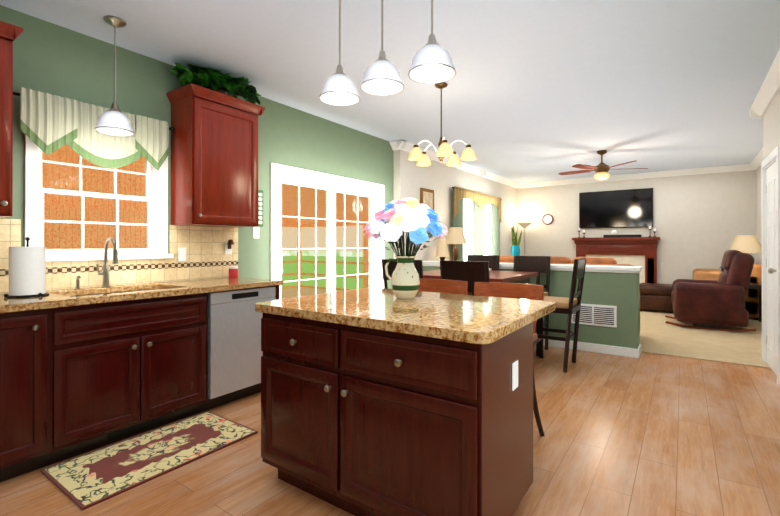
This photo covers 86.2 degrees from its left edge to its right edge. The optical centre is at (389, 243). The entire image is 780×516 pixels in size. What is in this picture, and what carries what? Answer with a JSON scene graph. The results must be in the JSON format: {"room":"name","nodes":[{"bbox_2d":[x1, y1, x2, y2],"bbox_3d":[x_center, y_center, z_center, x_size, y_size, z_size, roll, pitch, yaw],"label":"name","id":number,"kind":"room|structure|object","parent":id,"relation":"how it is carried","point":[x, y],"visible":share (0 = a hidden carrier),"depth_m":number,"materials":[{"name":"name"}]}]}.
{"room":"kitchen and living room","nodes":[
{"label":"kitchen and living room","id":0,"kind":"room"},
{"bbox_2d":[0,5,393,293],"bbox_3d":[-2.219,-0.113,2.980,0.160,2.720,7.670,0,0,35],"label":"wall","id":1,"kind":"structure","parent":0,"point":[53,59],"depth_m":3.34,"materials":[{"name":"green paint"}]},
{"bbox_2d":[0,21,23,217],"bbox_3d":[-2.443,-0.693,2.198,0.366,1.076,0.700,0,0,35],"label":"upper cabinet","id":2,"kind":"object","parent":1,"relation":"attached to","point":[8,32],"depth_m":2.34,"materials":[{"name":"red wood"}]},
{"bbox_2d":[13,87,174,170],"bbox_3d":[-2.056,-0.751,2.962,0.129,0.425,1.031,0,0,35],"label":"valance","id":3,"kind":"object","parent":1,"relation":"attached to","point":[49,123],"visible":0.92,"depth_m":2.85,"materials":[{"name":"fabric"}]},
{"bbox_2d":[24,135,172,260],"bbox_3d":[-2.121,-0.374,3.064,0.225,0.981,0.940,0,0,35],"label":"kitchen window","id":4,"kind":"structure","parent":1,"relation":"in","point":[147,198],"depth_m":3.01,"materials":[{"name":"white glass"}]},
{"bbox_2d":[0,219,237,293],"bbox_3d":[-2.235,0.078,2.807,0.013,0.464,2.770,0,0,35],"label":"backsplash","id":5,"kind":"structure","parent":1,"relation":"attached to","point":[207,257],"depth_m":3.32,"materials":[{"name":"tile"}]},
{"bbox_2d":[178,247,185,260],"bbox_3d":[-1.741,0.090,3.493,0.006,0.115,0.070,0,0,35],"label":"outlet","id":6,"kind":"object","parent":1,"relation":"attached to","point":[182,251],"depth_m":3.49,"materials":[{"name":"white plastic"}]},
{"bbox_2d":[167,83,264,227],"bbox_3d":[-1.475,-0.689,3.577,0.366,1.076,0.690,0,0,35],"label":"upper cabinet","id":7,"kind":"object","parent":1,"relation":"attached to","point":[214,158],"depth_m":3.40,"materials":[{"name":"red wood"}]},
{"bbox_2d":[169,62,260,103],"bbox_3d":[-1.444,-1.344,3.559,0.417,0.231,0.832,0,0,35],"label":"ivy plant","id":8,"kind":"object","parent":7,"relation":"on","point":[215,80],"visible":0.94,"depth_m":3.47,"materials":[{"name":"green plant"}]},
{"bbox_2d":[225,239,233,253],"bbox_3d":[-1.466,0.030,3.832,0.068,0.137,0.070,0,0,35],"label":"outlet","id":9,"kind":"object","parent":1,"relation":"attached to","point":[228,245],"depth_m":3.83,"materials":[{"name":"white plastic"}]},
{"bbox_2d":[253,227,258,237],"bbox_3d":[-1.321,-0.108,4.115,0.006,0.115,0.070,0,0,35],"label":"light switch","id":10,"kind":"object","parent":1,"relation":"attached to","point":[255,229],"depth_m":4.11,"materials":[{"name":"white plastic"}]},
{"bbox_2d":[258,190,262,226],"bbox_3d":[-1.293,-0.351,4.145,0.014,0.360,0.070,0,0,35],"label":"welcome sign","id":11,"kind":"object","parent":1,"relation":"attached to","point":[260,207],"visible":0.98,"depth_m":4.14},
{"bbox_2d":[279,177,372,298],"bbox_3d":[-0.708,0.260,5.095,0.129,1.925,1.726,0,0,35],"label":"patio door","id":12,"kind":"structure","parent":1,"relation":"in","point":[331,243],"depth_m":5.08,"materials":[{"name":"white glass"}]},
{"bbox_2d":[270,163,384,288],"bbox_3d":[-0.716,0.214,5.101,0.180,2.078,1.970,0,0,35],"label":"door frame","id":13,"kind":"structure","parent":1,"relation":"attached to","point":[277,171],"depth_m":4.77,"materials":[{"name":"white wood"}]},
{"bbox_2d":[0,344,779,515],"bbox_3d":[-0.180,1.294,1.782,4.950,0.100,8.460,0,0,35],"label":"floor","id":14,"kind":"structure","parent":0,"point":[646,434],"depth_m":2.42,"materials":[{"name":"brown wood"}]},
{"bbox_2d":[0,308,55,481],"bbox_3d":[-2.236,0.799,2.265,0.628,0.894,0.457,0,0,35],"label":"base cabinet","id":15,"kind":"object","parent":14,"relation":"on","point":[27,338],"depth_m":2.20,"materials":[{"name":"brown wood"}]},
{"bbox_2d":[56,292,207,462],"bbox_3d":[-1.844,0.800,2.822,0.628,0.894,0.905,0,0,35],"label":"base cabinet","id":16,"kind":"object","parent":14,"relation":"on","point":[77,380],"depth_m":2.59,"materials":[{"name":"brown wood"}]},
{"bbox_2d":[41,411,257,510],"bbox_3d":[-1.387,1.239,2.509,0.580,0.011,0.980,0,0,35],"label":"kitchen rug","id":17,"kind":"object","parent":14,"relation":"on","point":[88,480],"visible":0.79,"depth_m":2.39,"materials":[{"name":"beige fabric"}]},
{"bbox_2d":[208,285,279,409],"bbox_3d":[-1.392,0.802,3.466,0.628,0.894,0.670,0,0,35],"label":"base cabinet","id":18,"kind":"object","parent":14,"relation":"on","point":[221,400],"depth_m":3.33,"materials":[{"name":"brown wood"}]},
{"bbox_2d":[0,277,283,312],"bbox_3d":[-1.966,0.429,2.618,0.651,0.236,2.770,0,0,35],"label":"countertop","id":19,"kind":"structure","parent":18,"relation":"on","point":[70,297],"depth_m":2.79,"materials":[{"name":"stone"}]},
{"bbox_2d":[4,237,48,297],"bbox_3d":[-2.150,0.136,2.470,0.200,0.348,0.204,0,0,35],"label":"paper towel holder","id":20,"kind":"object","parent":19,"relation":"on","point":[27,271],"visible":1,"depth_m":2.41,"materials":[{"name":"white paper"}]},
{"bbox_2d":[74,237,117,289],"bbox_3d":[-2.013,0.133,2.864,0.196,0.356,0.218,0,0,35],"label":"faucet","id":21,"kind":"object","parent":19,"relation":"on","point":[105,274],"visible":1,"depth_m":2.94,"materials":[{"name":"silver metal"}]},
{"bbox_2d":[229,266,237,277],"bbox_3d":[-1.425,0.260,3.796,0.084,0.106,0.084,0,0,35],"label":"candle jar","id":22,"kind":"object","parent":19,"relation":"on","point":[233,271],"visible":1,"depth_m":3.76,"materials":[{"name":"wax"}]},
{"bbox_2d":[207,286,275,398],"bbox_3d":[-1.387,0.753,3.450,0.620,0.780,0.590,0,0,35],"label":"dishwasher","id":23,"kind":"object","parent":18,"relation":"in","point":[234,351],"visible":0.48,"depth_m":3.19,"materials":[{"name":"metal"}]},
{"bbox_2d":[255,308,532,515],"bbox_3d":[-0.004,0.801,2.073,1.226,0.888,0.682,0,0,35],"label":"kitchen island","id":24,"kind":"object","parent":14,"relation":"on","point":[380,402],"depth_m":1.74,"materials":[{"name":"brown wood"}]},
{"bbox_2d":[255,288,555,347],"bbox_3d":[0.089,0.334,2.219,1.300,0.042,0.990,0,0,35],"label":"island countertop","id":25,"kind":"structure","parent":24,"relation":"on","point":[488,319],"depth_m":1.95,"materials":[{"name":"beige stone"}]},
{"bbox_2d":[363,198,447,298],"bbox_3d":[0.080,0.024,2.397,0.498,0.575,0.488,0,0,35],"label":"vase","id":26,"kind":"object","parent":25,"relation":"on","point":[419,224],"visible":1,"depth_m":2.32,"materials":[{"name":"white ceramic"}]},
{"bbox_2d":[382,259,422,288],"bbox_3d":[0.233,0.700,4.067,0.440,1.101,0.479,0,0,35],"label":"chair","id":27,"kind":"object","parent":14,"relation":"on","point":[418,265],"visible":0.17,"depth_m":3.94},
{"bbox_2d":[418,278,467,294],"bbox_3d":[0.235,0.762,2.940,0.470,0.980,0.579,0,0,35],"label":"bar stool","id":28,"kind":"object","parent":14,"relation":"on","point":[445,286],"visible":0.04,"depth_m":3.14,"materials":[{"name":"brown wood"}]},
{"bbox_2d":[440,260,489,294],"bbox_3d":[0.748,0.699,3.705,0.440,1.101,0.479,0,0,35],"label":"chair","id":29,"kind":"object","parent":14,"relation":"on","point":[471,272],"visible":0.21,"depth_m":3.51,"materials":[{"name":"black wood"}]},
{"bbox_2d":[423,270,537,291],"bbox_3d":[0.871,0.785,4.540,1.140,0.930,1.140,0,0,35],"label":"dining table","id":30,"kind":"object","parent":14,"relation":"on","point":[511,277],"visible":0.04,"depth_m":4.30,"materials":[{"name":"brown wood"}]},
{"bbox_2d":[467,255,499,294],"bbox_3d":[1.101,0.703,5.302,0.440,1.101,0.479,0,0,35],"label":"chair","id":31,"kind":"object","parent":14,"relation":"on","point":[493,261],"visible":0.06,"depth_m":5.41,"materials":[{"name":"black wood"}]},
{"bbox_2d":[474,282,544,435],"bbox_3d":[0.669,0.761,2.635,0.470,0.980,0.579,0,0,35],"label":"bar stool","id":32,"kind":"object","parent":14,"relation":"on","point":[515,290],"visible":0.15,"depth_m":2.81,"materials":[{"name":"brown wood"}]},
{"bbox_2d":[502,256,550,355],"bbox_3d":[1.616,0.702,4.939,0.440,1.101,0.479,0,0,35],"label":"chair","id":33,"kind":"object","parent":14,"relation":"on","point":[539,264],"visible":0.42,"depth_m":5.03,"materials":[{"name":"black wood"}]},
{"bbox_2d":[534,258,586,372],"bbox_3d":[1.717,0.700,4.276,0.479,1.101,0.440,0,0,35],"label":"chair","id":34,"kind":"object","parent":14,"relation":"on","point":[570,305],"visible":0.71,"depth_m":4.17,"materials":[{"name":"black wood"}]},
{"bbox_2d":[640,310,770,368],"bbox_3d":[3.615,1.300,7.182,4.950,0.112,4.740,0,0,35],"label":"floor carpet","id":35,"kind":"object","parent":14,"relation":"on","point":[659,335],"depth_m":5.28,"materials":[{"name":"beige carpet"}]},
{"bbox_2d":[518,222,531,255],"bbox_3d":[3.144,0.382,9.740,0.340,1.738,0.340,0,0,35],"label":"torchiere floor lamp","id":36,"kind":"object","parent":35,"relation":"on","point":[524,225],"visible":0.56,"depth_m":9.68,"materials":[{"name":"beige metal"}]},
{"bbox_2d":[500,256,632,265],"bbox_3d":[2.306,0.713,5.817,1.980,1.080,0.920,0,0,35],"label":"sofa","id":37,"kind":"object","parent":35,"relation":"on","point":[589,260],"visible":0.08,"depth_m":5.33,"materials":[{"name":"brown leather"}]},
{"bbox_2d":[572,237,659,282],"bbox_3d":[4.711,0.559,8.787,1.640,1.378,0.451,0,0,35],"label":"fireplace surround","id":38,"kind":"object","parent":35,"relation":"on","point":[637,251],"visible":0.54,"depth_m":8.73,"materials":[{"name":"brown wood"}]},
{"bbox_2d":[578,228,585,237],"bbox_3d":[4.262,-0.234,9.233,0.143,0.201,0.100,0,0,35],"label":"mantel decor","id":39,"kind":"object","parent":38,"relation":"on","point":[578,228],"depth_m":9.24,"materials":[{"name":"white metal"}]},
{"bbox_2d":[603,230,641,237],"bbox_3d":[4.897,-0.204,8.786,0.700,0.147,0.100,0,0,35],"label":"mantel decor","id":40,"kind":"object","parent":38,"relation":"on","point":[614,232],"depth_m":8.81,"materials":[{"name":"brown metal"}]},
{"bbox_2d":[648,226,655,236],"bbox_3d":[5.333,-0.245,8.480,0.120,0.204,0.100,0,0,35],"label":"mantel decor","id":41,"kind":"object","parent":38,"relation":"on","point":[654,229],"depth_m":8.47,"materials":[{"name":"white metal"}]},
{"bbox_2d":[640,283,673,311],"bbox_3d":[4.991,1.002,7.707,0.720,0.488,0.620,0,0,35],"label":"ottoman","id":42,"kind":"object","parent":35,"relation":"on","point":[655,296],"visible":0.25,"depth_m":7.50,"materials":[{"name":"brown leather"}]},
{"bbox_2d":[665,250,755,330],"bbox_3d":[4.784,0.674,6.299,1.067,1.165,0.962,0,0,35],"label":"recliner","id":43,"kind":"object","parent":35,"relation":"on","point":[719,304],"visible":0.98,"depth_m":5.91,"materials":[{"name":"red leather"}]},
{"bbox_2d":[693,263,761,319],"bbox_3d":[5.961,0.757,7.417,0.920,1.000,1.140,0,0,35],"label":"loveseat","id":44,"kind":"object","parent":35,"relation":"on","point":[752,302],"visible":0.35,"depth_m":6.79,"materials":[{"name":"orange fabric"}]},
{"bbox_2d":[748,283,761,321],"bbox_3d":[5.627,0.939,6.612,0.500,0.608,0.440,0,0,35],"label":"end table","id":45,"kind":"object","parent":35,"relation":"on","point":[755,286],"visible":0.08,"depth_m":6.62,"materials":[{"name":"brown wood"}]},
{"bbox_2d":[728,235,761,283],"bbox_3d":[5.636,0.254,6.608,0.460,0.760,0.460,0,0,35],"label":"light","id":46,"kind":"object","parent":45,"relation":"on","point":[748,244],"visible":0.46,"depth_m":6.47,"materials":[{"name":"beige fabric"}]},
{"bbox_3d":[2.625,0.794,8.722,0.340,0.908,0.340,0,0,35],"label":"plant stand","id":47,"kind":"object","parent":35,"relation":"on","visible":0},
{"bbox_2d":[511,226,521,255],"bbox_3d":[2.637,-0.025,8.716,0.219,0.727,0.187,0,0,35],"label":"snake plant","id":48,"kind":"object","parent":47,"relation":"on","point":[515,248],"visible":0.9,"depth_m":8.68,"materials":[{"name":"green plant"}]},
{"bbox_3d":[0.964,0.799,6.724,0.460,0.888,0.850,0,0,35],"label":"sideboard","id":49,"kind":"object","parent":35,"relation":"on","visible":0},
{"bbox_2d":[435,239,449,260],"bbox_3d":[0.823,0.144,6.543,0.220,0.420,0.220,0,0,35],"label":"table lamp","id":50,"kind":"object","parent":49,"relation":"on","point":[442,252],"visible":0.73,"depth_m":6.48,"materials":[{"name":"beige fabric"}]},
{"bbox_2d":[446,227,466,260],"bbox_3d":[1.081,0.045,6.876,0.380,0.620,0.380,0,0,35],"label":"light","id":51,"kind":"object","parent":49,"relation":"on","point":[456,235],"visible":0.83,"depth_m":6.76,"materials":[{"name":"beige fabric"}]},
{"bbox_2d":[0,0,779,182],"bbox_3d":[1.183,-1.522,3.728,4.950,0.100,13.200,0,0,35],"label":"ceiling","id":52,"kind":"structure","parent":0,"point":[540,90],"depth_m":3.39,"materials":[{"name":"white paint"}]},
{"bbox_2d":[94,15,134,135],"bbox_3d":[-1.817,-1.105,2.755,0.225,0.736,0.225,0,0,35],"label":"light","id":53,"kind":"object","parent":52,"relation":"hanging from","point":[114,120],"visible":1,"depth_m":2.73,"materials":[{"name":"white glass"}]},
{"bbox_2d":[319,0,359,105],"bbox_3d":[-0.286,-1.148,2.376,0.235,0.651,0.235,0,0,35],"label":"pendant light","id":54,"kind":"object","parent":52,"relation":"hanging from","point":[339,87],"visible":1,"depth_m":2.36,"materials":[{"name":"white glass"}]},
{"bbox_2d":[360,0,403,95],"bbox_3d":[-0.041,-1.149,2.204,0.235,0.651,0.235,0,0,35],"label":"pendant light","id":55,"kind":"object","parent":52,"relation":"hanging from","point":[382,76],"visible":1,"depth_m":2.19,"materials":[{"name":"white glass"}]},
{"bbox_2d":[408,0,455,83],"bbox_3d":[0.204,-1.149,2.031,0.235,0.651,0.235,0,0,35],"label":"pendant light","id":56,"kind":"object","parent":52,"relation":"hanging from","point":[432,62],"visible":1,"depth_m":2.01,"materials":[{"name":"white glass"}]},
{"bbox_2d":[408,82,476,165],"bbox_3d":[0.488,-1.111,3.876,0.625,0.719,0.602,0,0,35],"label":"chandelier","id":57,"kind":"object","parent":52,"relation":"hanging from","point":[420,157],"visible":1,"depth_m":3.81,"materials":[{"name":"beige glass"}]},
{"bbox_2d":[558,150,647,179],"bbox_3d":[3.341,-1.234,6.638,1.271,0.459,1.282,0,0,35],"label":"ceiling fan","id":58,"kind":"object","parent":52,"relation":"hanging from","point":[601,169],"visible":1,"depth_m":6.53,"materials":[{"name":"brown wood"}]},
{"bbox_2d":[394,149,516,260],"bbox_3d":[1.510,-0.101,8.182,0.280,2.720,5.130,0,0,35],"label":"wall","id":59,"kind":"structure","parent":0,"point":[411,179],"depth_m":7.12,"materials":[{"name":"beige paint"}]},
{"bbox_2d":[420,188,433,209],"bbox_3d":[0.593,-0.635,6.609,0.027,0.460,0.400,0,0,35],"label":"picture frame","id":60,"kind":"object","parent":59,"relation":"attached to","point":[427,197],"visible":0.52,"depth_m":6.58,"materials":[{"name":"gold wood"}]},
{"bbox_2d":[394,139,519,188],"bbox_3d":[1.629,-1.406,8.041,0.140,0.110,5.230,0,0,35],"label":"crown molding","id":61,"kind":"structure","parent":59,"relation":"attached to","point":[404,145],"depth_m":7.60,"materials":[{"name":"white wood"}]},
{"bbox_2d":[463,198,492,260],"bbox_3d":[1.693,-0.070,8.194,0.125,1.627,1.800,0,0,35],"label":"living room window","id":62,"kind":"structure","parent":59,"relation":"in","point":[468,224],"depth_m":8.17,"materials":[{"name":"white glass"}]},
{"bbox_2d":[452,186,501,260],"bbox_3d":[1.754,0.114,8.138,0.063,2.210,2.380,0,0,35],"label":"curtain","id":63,"kind":"object","parent":62,"relation":"hanging from","point":[480,200],"visible":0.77,"depth_m":8.09,"materials":[{"name":"fabric"}]},
{"bbox_2d":[422,261,642,348],"bbox_3d":[1.604,0.758,5.505,2.950,0.990,0.340,0,0,35],"label":"wall","id":64,"kind":"structure","parent":0,"point":[617,286],"depth_m":4.76,"materials":[{"name":"green paint"}]},
{"bbox_2d":[544,339,639,357],"bbox_3d":[1.512,1.202,5.387,2.935,0.100,0.020,0,0,35],"label":"baseboard","id":65,"kind":"structure","parent":64,"relation":"attached to","point":[612,350],"depth_m":4.75,"materials":[{"name":"white wood"}]},
{"bbox_2d":[571,303,616,327],"bbox_3d":[2.341,0.821,4.806,0.480,0.240,0.014,0,0,35],"label":"air vent","id":66,"kind":"object","parent":64,"relation":"in","point":[599,315],"visible":0.81,"depth_m":4.77,"materials":[{"name":"white plastic"}]},
{"bbox_2d":[517,170,755,283],"bbox_3d":[4.909,-0.099,9.026,4.870,2.720,0.160,0,0,35],"label":"wall","id":67,"kind":"structure","parent":0,"point":[702,221],"depth_m":8.38,"materials":[{"name":"beige paint"}]},
{"bbox_2d":[542,214,553,224],"bbox_3d":[3.695,-0.568,9.762,0.250,0.250,0.030,0,0,35],"label":"wall clock","id":68,"kind":"object","parent":67,"relation":"attached to","point":[547,219],"visible":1,"depth_m":9.76,"materials":[{"name":"brown wood"}]},
{"bbox_2d":[579,188,652,228],"bbox_3d":[4.826,-0.739,8.954,1.400,0.800,0.052,0,0,35],"label":"wall-mounted tv","id":69,"kind":"object","parent":67,"relation":"attached to","point":[628,208],"visible":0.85,"depth_m":8.91,"materials":[{"name":"black plastic"}]},
{"bbox_2d":[520,164,748,187],"bbox_3d":[4.932,-1.405,8.854,4.310,0.110,0.100,0,0,35],"label":"crown molding","id":70,"kind":"structure","parent":67,"relation":"attached to","point":[742,167],"depth_m":8.59,"materials":[{"name":"white wood"}]},
{"bbox_2d":[756,165,761,264],"bbox_3d":[5.582,-0.106,5.888,0.160,2.720,4.200,0,0,35],"label":"wall","id":71,"kind":"structure","parent":0,"point":[758,215],"depth_m":7.42,"materials":[{"name":"beige paint"}]},
{"bbox_2d":[749,148,762,169],"bbox_3d":[5.412,-1.412,5.876,0.100,0.110,4.180,0,0,35],"label":"crown molding","id":72,"kind":"structure","parent":71,"relation":"attached to","point":[756,162],"depth_m":7.15,"materials":[{"name":"white wood"}]},
{"bbox_2d":[763,90,779,159],"bbox_3d":[3.923,-0.111,3.876,0.560,2.720,1.000,0,0,35],"label":"wall","id":73,"kind":"structure","parent":0,"point":[771,129],"depth_m":4.03,"materials":[{"name":"beige paint"}]},
{"bbox_2d":[749,49,779,118],"bbox_3d":[3.107,-1.418,3.292,0.100,0.110,3.100,0,0,35],"label":"crown molding","id":74,"kind":"structure","parent":73,"relation":"attached to","point":[767,93],"depth_m":3.85,"materials":[{"name":"white wood"}]},
{"bbox_2d":[761,145,779,385],"bbox_3d":[3.744,0.194,4.002,0.158,2.114,0.940,0,0,35],"label":"door frame","id":75,"kind":"structure","parent":73,"relation":"attached to","point":[771,158],"depth_m":4.34,"materials":[{"name":"white wood"}]},
{"bbox_2d":[766,161,776,375],"bbox_3d":[3.690,0.234,4.045,0.111,2.014,0.774,0,0,35],"label":"door","id":76,"kind":"structure","parent":73,"relation":"in","point":[771,266],"depth_m":4.10,"materials":[{"name":"white wood"}]},
{"label":"outside","id":77,"kind":"structure","parent":0,"visible":0},
{"bbox_2d":[42,144,368,298],"bbox_3d":[-4.027,-0.988,9.558,10.320,7.500,20.050,0,0,35],"label":"window glass","id":78,"kind":"object","parent":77,"point":[61,235],"depth_m":5.02,"materials":[{"name":"brown"}]}
]}

